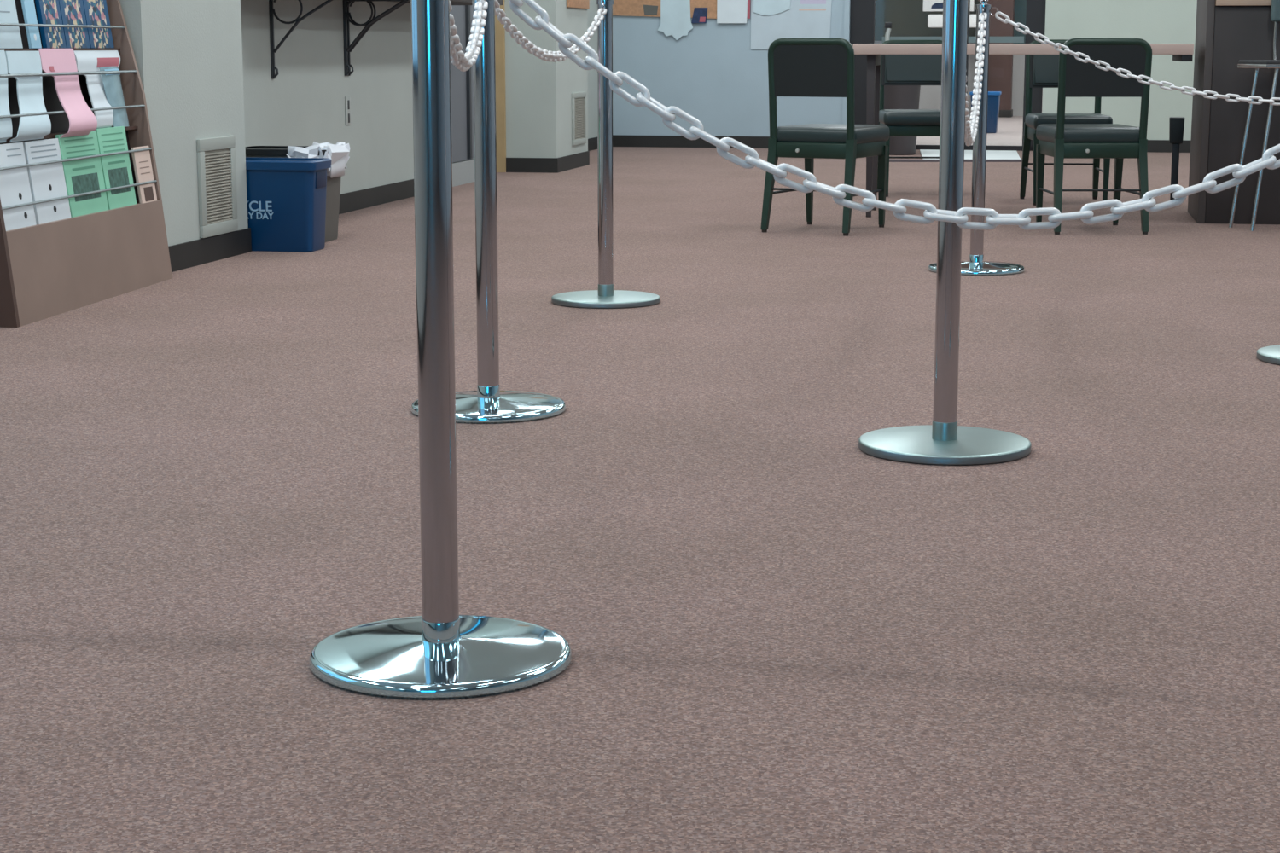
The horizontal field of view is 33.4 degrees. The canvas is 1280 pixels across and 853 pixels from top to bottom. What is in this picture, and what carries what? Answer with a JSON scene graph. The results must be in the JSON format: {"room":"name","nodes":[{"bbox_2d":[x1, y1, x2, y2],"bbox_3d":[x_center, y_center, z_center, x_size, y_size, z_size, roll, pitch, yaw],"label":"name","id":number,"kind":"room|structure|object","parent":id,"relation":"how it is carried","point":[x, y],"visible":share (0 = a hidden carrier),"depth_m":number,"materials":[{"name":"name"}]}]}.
{"room":"government office lobby","nodes":[
{"label":"government office lobby","id":0,"kind":"room"},
{"bbox_2d":[119,0,597,246],"bbox_3d":[-2.396,-1.585,5.553,0.758,2.750,23.600,2,10,11],"label":"wall","id":1,"kind":"structure","parent":0,"point":[204,66],"depth_m":9.62,"materials":[{"name":"white paint"}]},
{"bbox_2d":[196,135,238,238],"bbox_3d":[-1.577,-0.898,7.966,0.014,0.360,0.348,2,10,11],"label":"air vent","id":2,"kind":"object","parent":1,"relation":"in","point":[216,156],"visible":1,"depth_m":7.96,"materials":[{"name":"grey"}]},
{"bbox_2d":[344,96,351,125],"bbox_3d":[-1.404,-1.521,10.269,0.009,0.137,0.076,2,10,10],"label":"wall outlet","id":3,"kind":"object","parent":1,"relation":"attached to","point":[347,99],"visible":1,"depth_m":10.26,"materials":[{"name":"grey plastic"}]},
{"bbox_2d":[168,137,597,272],"bbox_3d":[-2.178,-0.252,5.647,0.421,0.092,23.418,2,10,10],"label":"baseboard","id":4,"kind":"structure","parent":1,"relation":"attached to","point":[189,254],"depth_m":10.44,"materials":[{"name":"black rubber"}]},
{"bbox_2d":[268,0,502,78],"bbox_3d":[-1.220,-1.896,10.285,0.340,0.400,3.200,2,10,11],"label":"wall shelf","id":5,"kind":"object","parent":1,"relation":"attached to","point":[347,48],"visible":0.99,"depth_m":10.15,"materials":[{"name":"grey metal"}]},
{"bbox_2d":[449,5,474,186],"bbox_3d":[-1.043,-2.442,12.206,0.059,2.100,0.630,2,10,11],"label":"door","id":6,"kind":"structure","parent":1,"relation":"in","point":[462,83],"depth_m":12.34,"materials":[{"name":"grey"}]},
{"bbox_2d":[494,0,506,172],"bbox_3d":[-0.885,-2.676,13.377,0.067,2.150,0.024,2,10,11],"label":"trim","id":7,"kind":"structure","parent":1,"relation":"attached to","point":[499,30],"depth_m":13.47,"materials":[{"name":"beige wood"}]},
{"bbox_2d":[566,0,589,8],"bbox_3d":[-0.403,-2.826,13.919,0.014,0.185,0.635,2,10,11],"label":"strip","id":8,"kind":"object","parent":1,"relation":"attached to","point":[570,3],"visible":1,"depth_m":13.92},
{"bbox_2d":[571,92,586,145],"bbox_3d":[-0.402,-2.034,14.079,0.014,0.340,0.390,2,10,11],"label":"air vent","id":9,"kind":"object","parent":1,"relation":"in","point":[578,99],"visible":1,"depth_m":14.07,"materials":[{"name":"grey metal"}]},
{"bbox_2d":[0,115,1279,852],"bbox_3d":[1.000,-0.921,9.994,16.000,0.124,34.000,0,10,0],"label":"floor","id":10,"kind":"structure","parent":0,"point":[783,636],"depth_m":3.48,"materials":[{"name":"carpet"}]},
{"bbox_2d":[0,0,172,327],"bbox_3d":[-1.873,-1.016,6.635,0.360,1.250,1.324,1,10,7],"label":"brochure rack","id":11,"kind":"object","parent":10,"relation":"on","point":[50,269],"visible":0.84,"depth_m":6.67,"materials":[{"name":"laminate"}]},
{"bbox_2d":[0,50,12,142],"bbox_3d":[-1.856,-0.951,6.145,0.070,0.264,0.296,1,10,7],"label":"stack","id":12,"kind":"object","parent":11,"relation":"in","point":[6,130],"visible":0.96,"depth_m":6.18,"materials":[{"name":"white paper"}]},
{"bbox_2d":[0,0,23,48],"bbox_3d":[-1.905,-1.233,6.193,0.045,0.269,0.425,1,10,7],"label":"leaflet","id":13,"kind":"object","parent":11,"relation":"in","point":[10,37],"visible":1,"depth_m":6.34,"materials":[{"name":"white paper"}]},
{"bbox_2d":[0,142,36,231],"bbox_3d":[-1.818,-0.690,6.164,0.043,0.251,0.250,1,10,7],"label":"leaflet","id":14,"kind":"object","parent":11,"relation":"in","point":[14,184],"visible":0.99,"depth_m":6.18,"materials":[{"name":"white paper"}]},
{"bbox_2d":[4,51,51,142],"bbox_3d":[-1.822,-0.987,6.355,0.084,0.261,0.375,1,10,7],"label":"stack","id":15,"kind":"object","parent":11,"relation":"in","point":[30,96],"visible":0.98,"depth_m":6.36,"materials":[{"name":"white paper"}]},
{"bbox_2d":[20,0,41,48],"bbox_3d":[-1.867,-1.289,6.505,0.045,0.269,0.077,1,10,7],"label":"leaflet","id":16,"kind":"object","parent":11,"relation":"in","point":[28,8],"visible":1,"depth_m":6.50,"materials":[{"name":"blue paper"}]},
{"bbox_2d":[23,138,70,224],"bbox_3d":[-1.786,-0.737,6.427,0.043,0.251,0.252,1,10,7],"label":"leaflet","id":17,"kind":"object","parent":11,"relation":"in","point":[46,182],"visible":0.98,"depth_m":6.41,"materials":[{"name":"white paper"}]},
{"bbox_2d":[34,0,66,48],"bbox_3d":[-1.850,-1.321,6.659,0.050,0.279,0.158,1,10,7],"label":"booklet","id":18,"kind":"object","parent":11,"relation":"in","point":[48,11],"visible":1,"depth_m":6.65,"materials":[{"name":"blue paper"}]},
{"bbox_2d":[0,48,120,51],"bbox_3d":[-1.860,-1.166,6.607,0.043,0.010,1.282,1,10,7],"label":"shelf","id":19,"kind":"object","parent":11,"relation":"attached to","point":[5,49],"depth_m":6.52,"materials":[{"name":"laminate"}]},
{"bbox_2d":[37,48,97,138],"bbox_3d":[-1.777,-1.044,6.662,0.103,0.270,0.304,1,10,7],"label":"sheet","id":20,"kind":"object","parent":11,"relation":"in","point":[83,121],"visible":0.98,"depth_m":6.66,"materials":[{"name":"paper"}]},
{"bbox_2d":[0,126,138,144],"bbox_3d":[-1.810,-0.908,6.647,0.043,0.010,1.282,1,10,7],"label":"shelf","id":21,"kind":"object","parent":11,"relation":"attached to","point":[130,131],"depth_m":6.67,"materials":[{"name":"laminate"}]},
{"bbox_2d":[58,0,90,48],"bbox_3d":[-1.828,-1.353,6.838,0.050,0.279,0.200,1,10,7],"label":"booklet","id":22,"kind":"object","parent":11,"relation":"in","point":[72,11],"visible":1,"depth_m":6.84,"materials":[{"name":"blue paper"}]},
{"bbox_2d":[55,130,108,217],"bbox_3d":[-1.752,-0.792,6.708,0.044,0.261,0.309,1,10,7],"label":"leaflet","id":23,"kind":"object","parent":11,"relation":"in","point":[86,175],"visible":0.96,"depth_m":6.70,"materials":[{"name":"green paper"}]},
{"bbox_2d":[71,172,101,202],"bbox_3d":[-1.741,-0.754,6.711,0.002,0.079,0.216,-6,9,8],"label":"photo","id":24,"kind":"object","parent":23,"relation":"attached to","point":[86,183],"depth_m":6.71},
{"bbox_2d":[73,50,120,128],"bbox_3d":[-1.759,-1.108,7.028,0.072,0.264,0.402,1,10,7],"label":"stack","id":25,"kind":"object","parent":11,"relation":"in","point":[86,61],"visible":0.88,"depth_m":6.95,"materials":[{"name":"white paper"}]},
{"bbox_2d":[82,0,114,48],"bbox_3d":[-1.803,-1.389,7.042,0.050,0.279,0.208,1,10,7],"label":"booklet","id":26,"kind":"object","parent":11,"relation":"in","point":[96,11],"visible":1,"depth_m":7.04,"materials":[{"name":"blue paper"}]},
{"bbox_2d":[98,66,129,127],"bbox_3d":[-1.736,-1.095,7.082,0.049,0.201,0.165,1,10,7],"label":"leaflet","id":27,"kind":"object","parent":11,"relation":"in","point":[112,83],"visible":0.98,"depth_m":7.05,"materials":[{"name":"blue paper"}]},
{"bbox_2d":[93,126,136,209],"bbox_3d":[-1.718,-0.846,6.990,0.045,0.267,0.248,1,10,7],"label":"leaflet","id":28,"kind":"object","parent":11,"relation":"in","point":[116,169],"visible":0.92,"depth_m":6.98,"materials":[{"name":"green paper"}]},
{"bbox_2d":[107,167,130,194],"bbox_3d":[-1.707,-0.806,6.993,0.001,0.080,0.174,-6,9,8],"label":"photo","id":29,"kind":"object","parent":28,"relation":"attached to","point":[119,177],"depth_m":6.99},
{"bbox_2d":[130,145,157,203],"bbox_3d":[-1.675,-0.848,7.212,0.034,0.194,0.147,1,10,7],"label":"leaflet","id":30,"kind":"object","parent":11,"relation":"in","point":[142,160],"visible":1,"depth_m":7.20,"materials":[{"name":"beige paper"}]},
{"bbox_2d":[143,186,154,201],"bbox_3d":[-1.662,-0.788,7.222,0.001,0.047,0.085,-6,9,8],"label":"photo","id":31,"kind":"object","parent":30,"relation":"attached to","point":[148,193],"depth_m":7.22},
{"bbox_2d":[245,157,331,252],"bbox_3d":[-1.448,-0.874,8.387,0.440,0.354,0.230,2,10,11],"label":"recycling bin","id":32,"kind":"object","parent":10,"relation":"on","point":[286,197],"visible":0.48,"depth_m":8.29,"materials":[{"name":"blue plastic"}]},
{"bbox_2d":[244,141,349,242],"bbox_3d":[-1.434,-0.968,8.785,0.434,0.401,0.336,2,10,11],"label":"waste bin","id":33,"kind":"object","parent":10,"relation":"on","point":[338,153],"visible":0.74,"depth_m":8.71,"materials":[{"name":"grey plastic"}]},
{"bbox_2d":[308,0,571,699],"bbox_3d":[-0.259,-0.183,2.694,0.340,0.994,0.340,0,10,0],"label":"post","id":34,"kind":"object","parent":10,"relation":"on","point":[439,654],"visible":1,"depth_m":2.69,"materials":[{"name":"silver metal"}]},
{"bbox_2d":[449,0,488,71],"bbox_3d":[-0.296,-0.680,3.592,0.027,0.163,1.863,0,10,-2],"label":"chain","id":35,"kind":"object","parent":34,"relation":"hanging from","point":[462,61],"visible":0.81,"depth_m":3.83,"materials":[{"name":"white plastic"}]},
{"bbox_2d":[509,0,1279,230],"bbox_3d":[0.461,-0.416,2.640,1.359,0.345,0.027,0,10,1],"label":"chain","id":36,"kind":"object","parent":34,"relation":"hanging from","point":[1268,160],"visible":1,"depth_m":2.65,"materials":[{"name":"white plastic"}]},
{"bbox_2d":[411,0,565,424],"bbox_3d":[-0.333,-0.524,4.607,0.340,0.994,0.340,0,10,0],"label":"post","id":37,"kind":"object","parent":10,"relation":"on","point":[488,404],"visible":0.81,"depth_m":4.60,"materials":[{"name":"silver metal"}]},
{"bbox_2d":[494,0,606,62],"bbox_3d":[-0.220,-1.029,5.540,0.027,0.161,1.943,1,10,6],"label":"chain","id":38,"kind":"object","parent":37,"relation":"hanging from","point":[544,55],"visible":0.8,"depth_m":5.28,"materials":[{"name":"white plastic"}]},
{"bbox_2d":[551,0,660,308],"bbox_3d":[-0.107,-0.878,6.589,0.340,0.994,0.340,0,10,0],"label":"post","id":39,"kind":"object","parent":10,"relation":"on","point":[605,297],"visible":1,"depth_m":6.58,"materials":[{"name":"grey metal"}]},
{"bbox_2d":[760,38,889,236],"bbox_3d":[0.815,-1.266,9.251,0.401,0.823,0.516,5,11,27],"label":"chair","id":40,"kind":"object","parent":10,"relation":"on","point":[810,67],"visible":0.94,"depth_m":9.06,"materials":[{"name":"leather"}]},
{"bbox_2d":[884,85,920,155],"bbox_3d":[1.920,-2.316,15.738,0.316,0.612,0.316,0,10,0],"label":"waste bin","id":41,"kind":"object","parent":10,"relation":"on","point":[895,96],"visible":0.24,"depth_m":15.63,"materials":[{"name":"black"}]},
{"bbox_2d":[877,40,942,197],"bbox_3d":[1.491,-1.669,11.509,0.401,0.823,0.516,0,10,2],"label":"chair","id":42,"kind":"object","parent":10,"relation":"on","point":[895,69],"visible":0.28,"depth_m":11.62,"materials":[{"name":"green metal"}]},
{"bbox_2d":[858,0,1031,465],"bbox_3d":[0.605,-0.444,4.155,0.340,0.994,0.340,0,10,0],"label":"post","id":43,"kind":"object","parent":10,"relation":"on","point":[942,443],"visible":0.99,"depth_m":4.15,"materials":[{"name":"grey metal"}]},
{"bbox_2d":[889,149,1022,162],"bbox_3d":[2.264,-1.973,15.525,0.986,0.012,1.692,1,10,8],"label":"door mat","id":44,"kind":"object","parent":10,"relation":"on","point":[992,155],"visible":0.54,"depth_m":15.34,"materials":[{"name":"grey"}]},
{"bbox_2d":[928,0,1024,275],"bbox_3d":[1.200,-1.045,7.528,0.340,0.994,0.340,0,10,0],"label":"post","id":45,"kind":"object","parent":10,"relation":"on","point":[975,266],"visible":0.84,"depth_m":7.52,"materials":[{"name":"silver metal"}]},
{"bbox_2d":[964,12,987,145],"bbox_3d":[0.902,-0.961,5.803,0.027,0.385,3.396,2,10,10],"label":"chain","id":46,"kind":"object","parent":45,"relation":"hanging from","point":[971,126],"visible":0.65,"depth_m":6.67,"materials":[{"name":"white plastic"}]},
{"bbox_2d":[994,11,1279,105],"bbox_3d":[2.289,-1.283,7.438,2.100,0.325,0.027,0,10,2],"label":"chain","id":47,"kind":"object","parent":45,"relation":"hanging from","point":[1194,91],"visible":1,"depth_m":7.46,"materials":[{"name":"white plastic"}]},
{"bbox_2d":[969,91,1001,133],"bbox_3d":[3.171,-2.889,19.602,0.276,0.375,0.256,2,10,12],"label":"bin","id":48,"kind":"object","parent":10,"relation":"on","point":[993,101],"visible":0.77,"depth_m":19.48,"materials":[{"name":"blue plastic"}]},
{"bbox_2d":[852,43,1193,217],"bbox_3d":[1.776,-1.392,10.022,1.521,0.800,0.620,2,10,9],"label":"work table","id":49,"kind":"object","parent":10,"relation":"on","point":[1180,52],"visible":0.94,"depth_m":9.74,"materials":[{"name":"laminate"}]},
{"bbox_2d":[1019,39,1112,205],"bbox_3d":[2.177,-1.555,10.869,0.401,0.823,0.516,1,10,4],"label":"chair","id":50,"kind":"object","parent":10,"relation":"on","point":[1042,71],"visible":0.48,"depth_m":10.99,"materials":[{"name":"green metal"}]},
{"bbox_2d":[1035,38,1151,234],"bbox_3d":[1.960,-1.267,9.258,0.401,0.823,0.516,0,10,-1],"label":"chair","id":51,"kind":"object","parent":10,"relation":"on","point":[1061,141],"visible":0.94,"depth_m":9.07,"materials":[{"name":"green leather"}]},
{"bbox_2d":[1169,116,1185,200],"bbox_3d":[2.682,-1.328,10.690,0.074,0.440,0.070,2,10,12],"label":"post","id":52,"kind":"object","parent":10,"relation":"on","point":[1176,125],"visible":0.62,"depth_m":10.65,"materials":[{"name":"black metal"}]},
{"bbox_2d":[1187,0,1279,224],"bbox_3d":[3.771,-1.488,9.653,2.420,1.120,0.730,2,10,11],"label":"counter","id":53,"kind":"object","parent":10,"relation":"on","point":[1228,32],"depth_m":9.54,"materials":[{"name":"laminate"}]},
{"bbox_2d":[1215,0,1271,5],"bbox_3d":[3.789,-1.907,9.575,2.384,0.040,0.730,2,10,11],"label":"countertop","id":54,"kind":"structure","parent":53,"relation":"on","point":[1218,2],"depth_m":9.42,"materials":[{"name":"beige wood"}]},
{"bbox_2d":[1228,0,1279,231],"bbox_3d":[2.799,-1.424,9.297,0.366,1.121,0.235,-3,11,-17],"label":"bar stool","id":55,"kind":"object","parent":10,"relation":"on","point":[1275,15],"visible":1,"depth_m":9.29,"materials":[{"name":"silver metal"}]},
{"bbox_2d":[1256,344,1279,365],"bbox_3d":[1.750,-0.658,5.358,0.340,0.994,0.340,0,10,0],"label":"post","id":56,"kind":"object","parent":10,"relation":"on","point":[1271,354],"visible":1,"depth_m":5.43,"materials":[{"name":"grey metal"}]},
{"bbox_2d":[612,0,1197,140],"bbox_3d":[2.383,-3.496,16.266,7.550,2.750,0.140,2,10,12],"label":"wall","id":57,"kind":"structure","parent":0,"point":[712,73],"depth_m":16.66,"materials":[{"name":"white paint"}]},
{"bbox_2d":[612,0,716,18],"bbox_3d":[0.169,-3.307,16.714,0.890,0.220,0.017,2,10,12],"label":"strip","id":58,"kind":"object","parent":57,"relation":"attached to","point":[628,8],"visible":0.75,"depth_m":16.74,"materials":[{"name":"brown"}]},
{"bbox_2d":[643,5,657,15],"bbox_3d":[0.084,-3.269,16.729,0.120,0.080,0.002,2,10,12],"label":"scrap","id":59,"kind":"object","parent":58,"relation":"attached to","point":[648,9],"visible":1,"depth_m":16.73,"materials":[{"name":"grey paper"}]},
{"bbox_2d":[657,0,692,40],"bbox_3d":[0.277,-3.210,16.696,0.285,0.365,0.002,2,10,12],"label":"paper","id":60,"kind":"object","parent":58,"relation":"attached to","point":[675,14],"visible":1,"depth_m":16.70,"materials":[{"name":"white paper"}]},
{"bbox_2d":[691,7,707,23],"bbox_3d":[0.464,-3.209,16.651,0.130,0.120,0.003,2,10,12],"label":"card","id":61,"kind":"object","parent":58,"relation":"attached to","point":[700,14],"visible":1,"depth_m":16.65,"materials":[{"name":"blue paper"}]},
{"bbox_2d":[716,0,750,23],"bbox_3d":[0.729,-3.256,16.585,0.262,0.235,0.009,2,10,12],"label":"paper","id":62,"kind":"object","parent":58,"relation":"attached to","point":[728,11],"visible":1,"depth_m":16.59,"materials":[{"name":"white paper"}]},
{"bbox_2d":[750,0,831,49],"bbox_3d":[1.171,-3.153,16.521,0.630,0.455,0.003,2,10,12],"label":"map","id":63,"kind":"object","parent":57,"relation":"attached to","point":[805,19],"visible":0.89,"depth_m":16.52,"materials":[{"name":"grey paper"}]},
{"bbox_2d":[753,0,791,15],"bbox_3d":[1.023,-3.276,16.525,0.300,0.175,0.003,2,10,12],"label":"paper","id":64,"kind":"object","parent":63,"relation":"attached to","point":[761,7],"visible":1,"depth_m":16.53,"materials":[{"name":"white paper"}]},
{"bbox_2d":[842,0,850,124],"bbox_3d":[1.607,-3.230,16.481,0.042,2.150,0.152,2,10,12],"label":"trim","id":65,"kind":"structure","parent":57,"relation":"attached to","point":[846,2],"depth_m":16.44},
{"bbox_2d":[849,0,942,149],"bbox_3d":[2.038,-3.204,16.363,0.848,2.140,0.102,2,10,12],"label":"door","id":66,"kind":"structure","parent":57,"relation":"in","point":[863,12],"depth_m":16.47,"materials":[{"name":"black wood"}]},
{"bbox_2d":[612,134,1190,152],"bbox_3d":[2.856,-2.156,16.322,6.550,0.092,0.009,2,10,12],"label":"baseboard","id":67,"kind":"structure","parent":57,"relation":"attached to","point":[1154,146],"depth_m":16.84,"materials":[{"name":"black rubber"}]},
{"bbox_2d":[964,0,1045,151],"bbox_3d":[2.766,-3.177,16.214,0.618,2.140,0.085,2,10,12],"label":"door","id":68,"kind":"structure","parent":57,"relation":"in","point":[1035,18],"depth_m":16.23,"materials":[{"name":"black wood"}]},
{"bbox_2d":[874,40,1042,116],"bbox_3d":[4.729,-4.899,24.130,6.400,2.750,0.150,2,10,12],"label":"wall","id":69,"kind":"structure","parent":0,"point":[930,96],"depth_m":24.39,"materials":[{"name":"grey paint"}]},
{"bbox_2d":[874,0,980,40],"bbox_3d":[3.264,-5.082,24.304,1.550,1.350,0.078,2,10,12],"label":"notice board","id":70,"kind":"object","parent":69,"relation":"attached to","point":[908,18],"visible":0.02,"depth_m":24.39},
{"bbox_2d":[923,0,942,11],"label":"sign","id":71,"kind":"object","parent":70,"relation":"attached to","point":[933,5],"depth_m":23.66,"materials":[{"name":"white paper"}]},
{"bbox_2d":[927,14,976,27],"bbox_3d":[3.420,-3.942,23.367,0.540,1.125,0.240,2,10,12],"label":"paper","id":72,"kind":"object","parent":70,"relation":"attached to","point":[933,20],"visible":0.4,"depth_m":23.20,"materials":[{"name":"white paper"}]},
{"bbox_2d":[970,0,974,11],"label":"sign","id":73,"kind":"object","parent":70,"relation":"attached to","point":[972,2],"depth_m":23.57,"materials":[{"name":"white paper"}]},
{"bbox_2d":[1013,0,1046,43],"bbox_3d":[4.665,-5.004,24.005,1.280,1.400,0.078,2,10,12],"label":"wall panel","id":74,"kind":"object","parent":69,"relation":"attached to","point":[1020,5],"visible":0.02,"depth_m":24.11,"materials":[{"name":"grey"}]},
{"bbox_2d":[987,0,1014,117],"bbox_3d":[4.020,-4.843,23.820,0.350,2.740,0.350,2,10,12],"label":"column","id":75,"kind":"structure","parent":0,"point":[1000,72],"depth_m":23.80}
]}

